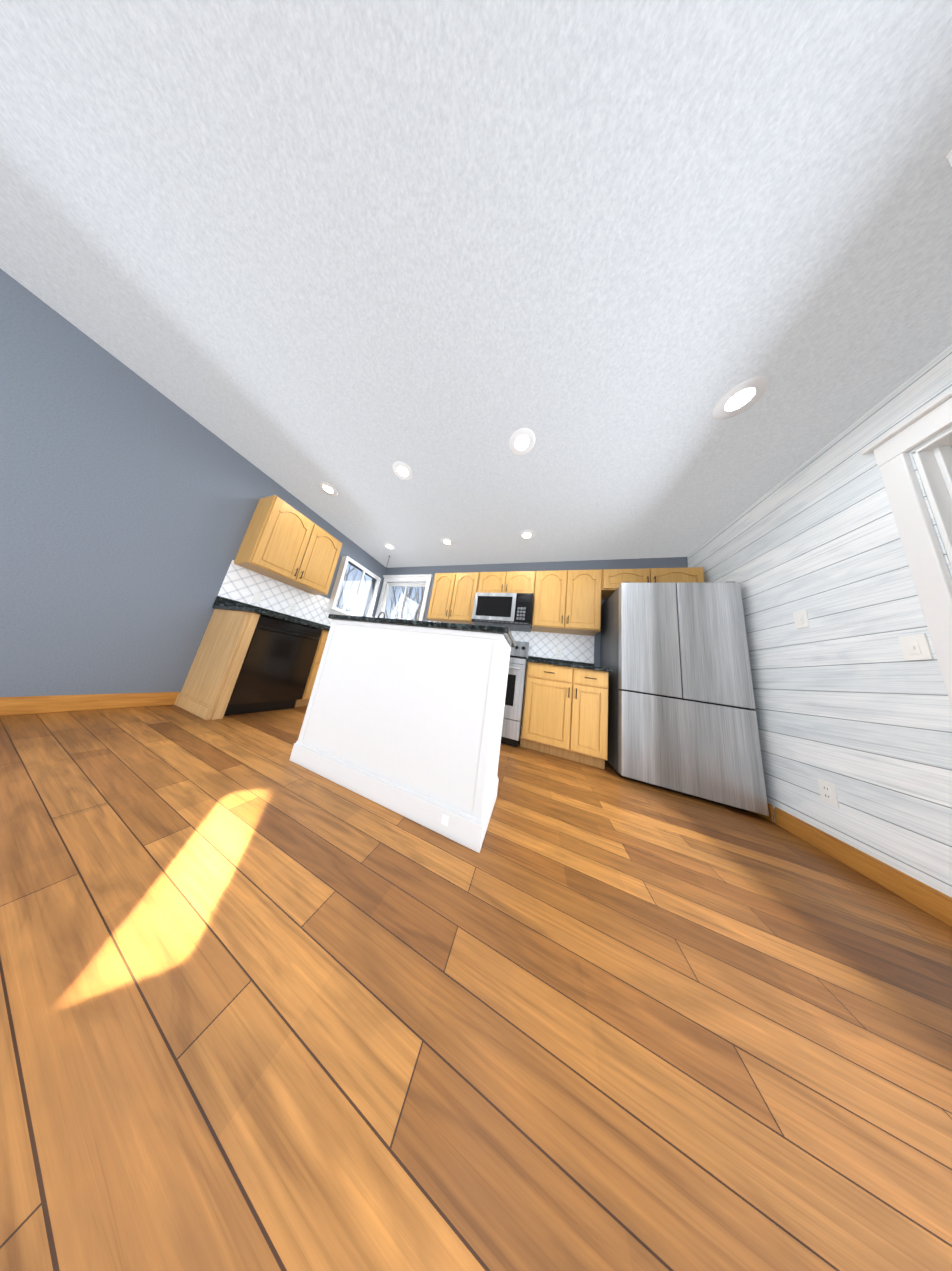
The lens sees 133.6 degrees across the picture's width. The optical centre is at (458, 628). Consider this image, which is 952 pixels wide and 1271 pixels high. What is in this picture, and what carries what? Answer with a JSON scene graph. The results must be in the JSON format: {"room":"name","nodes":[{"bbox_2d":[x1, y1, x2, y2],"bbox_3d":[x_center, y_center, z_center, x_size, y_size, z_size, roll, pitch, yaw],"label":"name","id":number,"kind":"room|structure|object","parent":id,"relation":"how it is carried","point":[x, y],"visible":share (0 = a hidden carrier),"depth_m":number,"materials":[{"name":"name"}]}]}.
{"room":"kitchen","nodes":[
{"label":"kitchen","id":0,"kind":"room"},
{"bbox_2d":[0,268,385,696],"bbox_3d":[-2.720,-0.773,1.061,0.115,2.440,6.200,5,-12,21],"label":"wall","id":1,"kind":"structure","parent":0,"point":[129,499],"depth_m":1.44,"materials":[{"name":"grey paint"}]},
{"bbox_2d":[0,692,179,715],"bbox_3d":[-3.172,0.122,-0.111,0.023,0.106,4.185,5,-12,21],"label":"baseboard","id":2,"kind":"structure","parent":1,"relation":"attached to","point":[60,703],"depth_m":1.41,"materials":[{"name":"brown wood"}]},
{"bbox_2d":[251,591,262,602],"bbox_3d":[-2.218,-0.339,2.252,0.014,0.116,0.072,5,-12,21],"label":"electrical outlet","id":3,"kind":"object","parent":1,"relation":"attached to","point":[257,597],"visible":1,"depth_m":2.25,"materials":[{"name":"white plastic"}]},
{"bbox_2d":[234,495,342,594],"bbox_3d":[-1.927,-0.920,2.456,0.329,0.775,0.824,5,-12,21],"label":"upper cabinet","id":4,"kind":"object","parent":1,"relation":"attached to","point":[284,542],"visible":1,"depth_m":2.26,"materials":[{"name":"brown wood"}]},
{"bbox_2d":[288,603,296,612],"bbox_3d":[-2.099,-0.252,2.587,0.009,0.116,0.072,5,-12,21],"label":"electrical outlet","id":5,"kind":"object","parent":1,"relation":"attached to","point":[292,608],"visible":1,"depth_m":2.58,"materials":[{"name":"white plastic"}]},
{"bbox_2d":[218,560,372,625],"bbox_3d":[-1.961,-0.260,2.931,0.030,0.388,2.010,5,-12,21],"label":"backsplash","id":6,"kind":"structure","parent":1,"relation":"attached to","point":[241,584],"depth_m":2.38,"materials":[{"name":"white tile"}]},
{"bbox_2d":[321,556,380,616],"bbox_3d":[-1.726,-0.611,3.445,0.155,1.145,0.958,5,-12,21],"label":"window","id":7,"kind":"structure","parent":1,"relation":"in","point":[332,608],"depth_m":3.23,"materials":[{"name":"white paint"}]},
{"bbox_2d":[0,705,951,1270],"bbox_3d":[-0.800,0.607,0.001,4.660,0.050,6.430,5,-12,21],"label":"floor","id":8,"kind":"structure","parent":0,"point":[266,1003],"depth_m":0.41,"materials":[{"name":"brown wood"}]},
{"bbox_2d":[224,616,321,715],"bbox_3d":[-1.980,0.362,2.105,0.604,0.878,0.588,5,-12,21],"label":"dishwasher","id":9,"kind":"object","parent":8,"relation":"on","point":[274,672],"visible":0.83,"depth_m":1.96,"materials":[{"name":"black plastic"}]},
{"bbox_2d":[294,628,328,707],"bbox_3d":[-1.821,0.479,2.576,0.654,0.885,0.421,5,-12,21],"label":"base cabinet","id":10,"kind":"object","parent":8,"relation":"on","point":[302,702],"depth_m":2.32,"materials":[{"name":"brown wood"}]},
{"bbox_2d":[212,604,384,631],"bbox_3d":[-1.059,0.114,2.508,2.064,0.030,2.028,5,-12,21],"label":"countertop","id":11,"kind":"structure","parent":10,"relation":"on","point":[256,612],"depth_m":1.98,"materials":[{"name":"black stone"}]},
{"bbox_2d":[290,614,515,852],"bbox_3d":[-0.318,0.446,1.295,1.209,0.916,0.455,5,-12,21],"label":"kitchen island","id":12,"kind":"object","parent":8,"relation":"on","point":[403,717],"visible":1,"depth_m":1.05,"materials":[{"name":"white paint"}]},
{"bbox_2d":[328,614,515,647],"bbox_3d":[-0.249,0.017,1.381,1.209,0.030,0.455,5,-12,21],"label":"island countertop","id":13,"kind":"structure","parent":12,"relation":"on","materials":[{"name":"stone"}]},
{"bbox_2d":[501,641,528,746],"bbox_3d":[0.431,0.675,2.538,0.760,1.190,0.695,5,-12,21],"label":"range","id":14,"kind":"object","parent":8,"relation":"on","point":[513,713],"visible":0.33,"depth_m":2.16,"materials":[{"name":"silver metal"}]},
{"bbox_2d":[520,660,581,761],"bbox_3d":[1.022,0.886,2.331,0.506,0.885,0.598,5,-12,21],"label":"base cabinet","id":15,"kind":"object","parent":8,"relation":"on","point":[565,710],"depth_m":2.06,"materials":[{"name":"brown wood"}]},
{"bbox_2d":[530,660,611,671],"bbox_3d":[1.207,0.448,2.359,0.766,0.030,0.633,5,-12,21],"label":"countertop","id":16,"kind":"structure","parent":15,"relation":"on","point":[531,661],"depth_m":2.10,"materials":[{"name":"black stone"}]},
{"bbox_2d":[578,668,607,769],"bbox_3d":[1.318,0.910,2.217,0.362,0.885,0.598,5,-12,21],"label":"base cabinet","id":17,"kind":"object","parent":8,"relation":"on","point":[593,726],"depth_m":1.93,"materials":[{"name":"brown wood"}]},
{"bbox_2d":[600,582,768,815],"bbox_3d":[1.983,0.508,2.004,0.829,1.786,0.649,5,-12,21],"label":"fridge","id":18,"kind":"object","parent":8,"relation":"on","point":[682,717],"visible":0.98,"depth_m":1.70,"materials":[{"name":"silver metal"}]},
{"bbox_2d":[0,0,951,567],"bbox_3d":[-0.360,-1.800,0.467,4.773,0.050,6.430,5,-12,21],"label":"ceiling","id":19,"kind":"structure","parent":0,"point":[610,254],"depth_m":0.84,"materials":[{"name":"paint"}]},
{"bbox_2d":[318,481,337,495],"bbox_3d":[-1.478,-1.577,2.317,0.196,0.006,0.196,5,-12,21],"label":"recessed light","id":20,"kind":"object","parent":19,"relation":"in","point":[328,489],"visible":1,"depth_m":2.31,"materials":[{"name":"white plastic"}]},
{"bbox_2d":[383,543,395,549],"bbox_3d":[-1.111,-1.319,3.304,0.196,0.006,0.196,5,-12,21],"label":"recessed light","id":21,"kind":"object","parent":19,"relation":"in","point":[389,546],"visible":1,"depth_m":3.30,"materials":[{"name":"white plastic"}]},
{"bbox_2d":[392,461,412,480],"bbox_3d":[-0.530,-1.498,1.951,0.196,0.006,0.196,5,-12,21],"label":"recessed light","id":22,"kind":"object","parent":19,"relation":"in","point":[402,470],"visible":1,"depth_m":1.94,"materials":[{"name":"white plastic"}]},
{"bbox_2d":[440,537,453,545],"bbox_3d":[-0.159,-1.240,2.937,0.196,0.006,0.196,5,-12,21],"label":"recessed light","id":23,"kind":"object","parent":19,"relation":"in","point":[446,541],"visible":1,"depth_m":2.93,"materials":[{"name":"white plastic"}]},
{"bbox_2d":[509,428,535,455],"bbox_3d":[0.487,-1.415,1.558,0.196,0.006,0.196,5,-12,21],"label":"recessed light","id":24,"kind":"object","parent":19,"relation":"in","point":[521,441],"visible":1,"depth_m":1.55,"materials":[{"name":"white plastic"}]},
{"bbox_2d":[519,530,534,539],"bbox_3d":[0.856,-1.157,2.544,0.196,0.006,0.196,5,-12,21],"label":"recessed light","id":25,"kind":"object","parent":19,"relation":"in","point":[526,534],"visible":1,"depth_m":2.54,"materials":[{"name":"white plastic"}]},
{"bbox_2d":[712,375,770,419],"bbox_3d":[1.617,-1.311,1.171,0.196,0.006,0.196,5,-12,21],"label":"recessed light","id":26,"kind":"object","parent":19,"relation":"in","point":[741,397],"visible":1,"depth_m":1.16,"materials":[{"name":"white plastic"}]},
{"bbox_2d":[375,557,687,666],"bbox_3d":[0.498,0.155,3.105,4.773,2.440,0.115,5,-12,21],"label":"wall","id":27,"kind":"structure","parent":0,"point":[668,562],"depth_m":2.98,"materials":[{"name":"grey paint"}]},
{"bbox_2d":[375,574,432,620],"bbox_3d":[-1.042,-0.433,3.782,1.083,1.145,0.155,5,-12,21],"label":"window","id":28,"kind":"structure","parent":27,"relation":"in","point":[418,580],"depth_m":3.85,"materials":[{"name":"white paint"}]},
{"bbox_2d":[427,572,478,624],"bbox_3d":[-0.034,-0.455,3.218,0.747,0.770,0.318,5,-12,21],"label":"upper cabinet","id":29,"kind":"object","parent":27,"relation":"attached to","point":[452,599],"depth_m":3.07,"materials":[{"name":"brown wood"}]},
{"bbox_2d":[479,571,538,594],"bbox_3d":[0.709,-0.593,2.983,0.779,0.363,0.318,5,-12,21],"label":"upper cabinet","id":30,"kind":"object","parent":27,"relation":"attached to","point":[514,581],"depth_m":2.83,"materials":[{"name":"brown wood"}]},
{"bbox_2d":[471,593,532,631],"bbox_3d":[0.626,-0.226,2.850,0.764,0.418,0.439,5,-12,21],"label":"over-the-range microwave","id":31,"kind":"object","parent":30,"relation":"attached to","point":[512,611],"visible":1,"depth_m":2.69,"materials":[{"name":"silver metal"}]},
{"bbox_2d":[511,629,594,663],"bbox_3d":[0.039,0.118,3.217,3.602,0.388,0.005,5,-12,21],"label":"backsplash","id":32,"kind":"structure","parent":27,"relation":"attached to","point":[578,648],"depth_m":2.71,"materials":[{"name":"white tile"}]},
{"bbox_2d":[555,648,561,657],"bbox_3d":[1.323,0.327,2.684,0.072,0.116,0.009,5,-12,21],"label":"electrical outlet","id":33,"kind":"object","parent":27,"relation":"attached to","point":[558,653],"visible":1,"depth_m":2.68,"materials":[{"name":"white plastic"}]},
{"bbox_2d":[532,569,602,635],"bbox_3d":[1.389,-0.337,2.668,0.747,0.770,0.318,5,-12,21],"label":"upper cabinet","id":34,"kind":"object","parent":27,"relation":"attached to","point":[566,601],"depth_m":2.52,"materials":[{"name":"brown wood"}]},
{"bbox_2d":[603,568,658,598],"bbox_3d":[2.014,-0.532,2.491,0.509,0.267,0.318,5,-12,21],"label":"upper cabinet","id":35,"kind":"object","parent":27,"relation":"attached to","point":[612,578],"depth_m":2.37,"materials":[{"name":"brown wood"}]},
{"bbox_2d":[659,567,703,582],"bbox_3d":[2.382,-0.502,2.349,0.510,0.267,0.318,5,-12,21],"label":"upper cabinet","id":36,"kind":"object","parent":27,"relation":"attached to","point":[692,574],"depth_m":2.19,"materials":[{"name":"brown wood"}]},
{"bbox_2d":[687,344,951,897],"bbox_3d":[2.268,0.051,1.182,0.115,2.440,2.265,5,-12,21],"label":"wall","id":37,"kind":"structure","parent":0,"point":[853,705],"depth_m":1.14,"materials":[{"name":"white wood"}]},
{"bbox_2d":[793,609,809,628],"bbox_3d":[2.273,-0.058,1.354,0.014,0.116,0.072,5,-12,21],"label":"light switch","id":38,"kind":"object","parent":37,"relation":"attached to","point":[801,619],"visible":1,"depth_m":1.35,"materials":[{"name":"white plastic"}]},
{"bbox_2d":[818,779,838,807],"bbox_3d":[2.122,0.945,1.170,0.009,0.116,0.072,5,-12,21],"label":"electrical outlet","id":39,"kind":"object","parent":37,"relation":"attached to","point":[828,793],"visible":1,"depth_m":1.17,"materials":[{"name":"white plastic"}]},
{"bbox_2d":[760,803,951,926],"bbox_3d":[2.162,1.275,1.361,0.023,0.106,1.428,5,-12,21],"label":"baseboard","id":40,"kind":"structure","parent":37,"relation":"attached to","point":[935,903],"depth_m":1.00,"materials":[{"name":"brown wood"}]},
{"bbox_2d":[860,387,951,705],"bbox_3d":[1.997,-0.004,0.515,0.167,2.202,0.810,5,-12,21],"label":"door frame","id":41,"kind":"structure","parent":37,"relation":"attached to","point":[926,561],"depth_m":0.94,"materials":[{"name":"white paint"}]},
{"bbox_2d":[898,634,932,660],"bbox_3d":[2.101,0.089,0.940,0.014,0.116,0.072,5,-12,21],"label":"light switch","id":42,"kind":"object","parent":37,"relation":"attached to","point":[915,647],"visible":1,"depth_m":0.93,"materials":[{"name":"white plastic"}]},
{"bbox_3d":[0.972,-0.707,-1.545,0.680,2.440,3.934,5,-12,21],"label":"wall","id":43,"kind":"structure","parent":0,"visible":0},
{"bbox_2d":[946,149,951,165],"bbox_3d":[1.567,-0.245,0.269,0.576,2.439,0.031,5,-12,21],"label":"trim","id":44,"kind":"structure","parent":43,"relation":"attached to","point":[949,156],"depth_m":0.62,"materials":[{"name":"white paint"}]},
{"label":"outside","id":45,"kind":"structure","parent":0,"visible":0},
{"bbox_3d":[-3.832,4.337,18.220,42.000,0.100,46.000,5,-12,21],"label":"ground","id":46,"kind":"structure","parent":45,"visible":0},
{"bbox_2d":[334,565,424,620],"bbox_3d":[-2.486,-3.199,12.971,18.716,12.878,13.988,5,-12,21],"label":"tree","id":47,"kind":"object","parent":46,"relation":"on","point":[417,611],"depth_m":10.93,"materials":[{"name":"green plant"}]}
]}

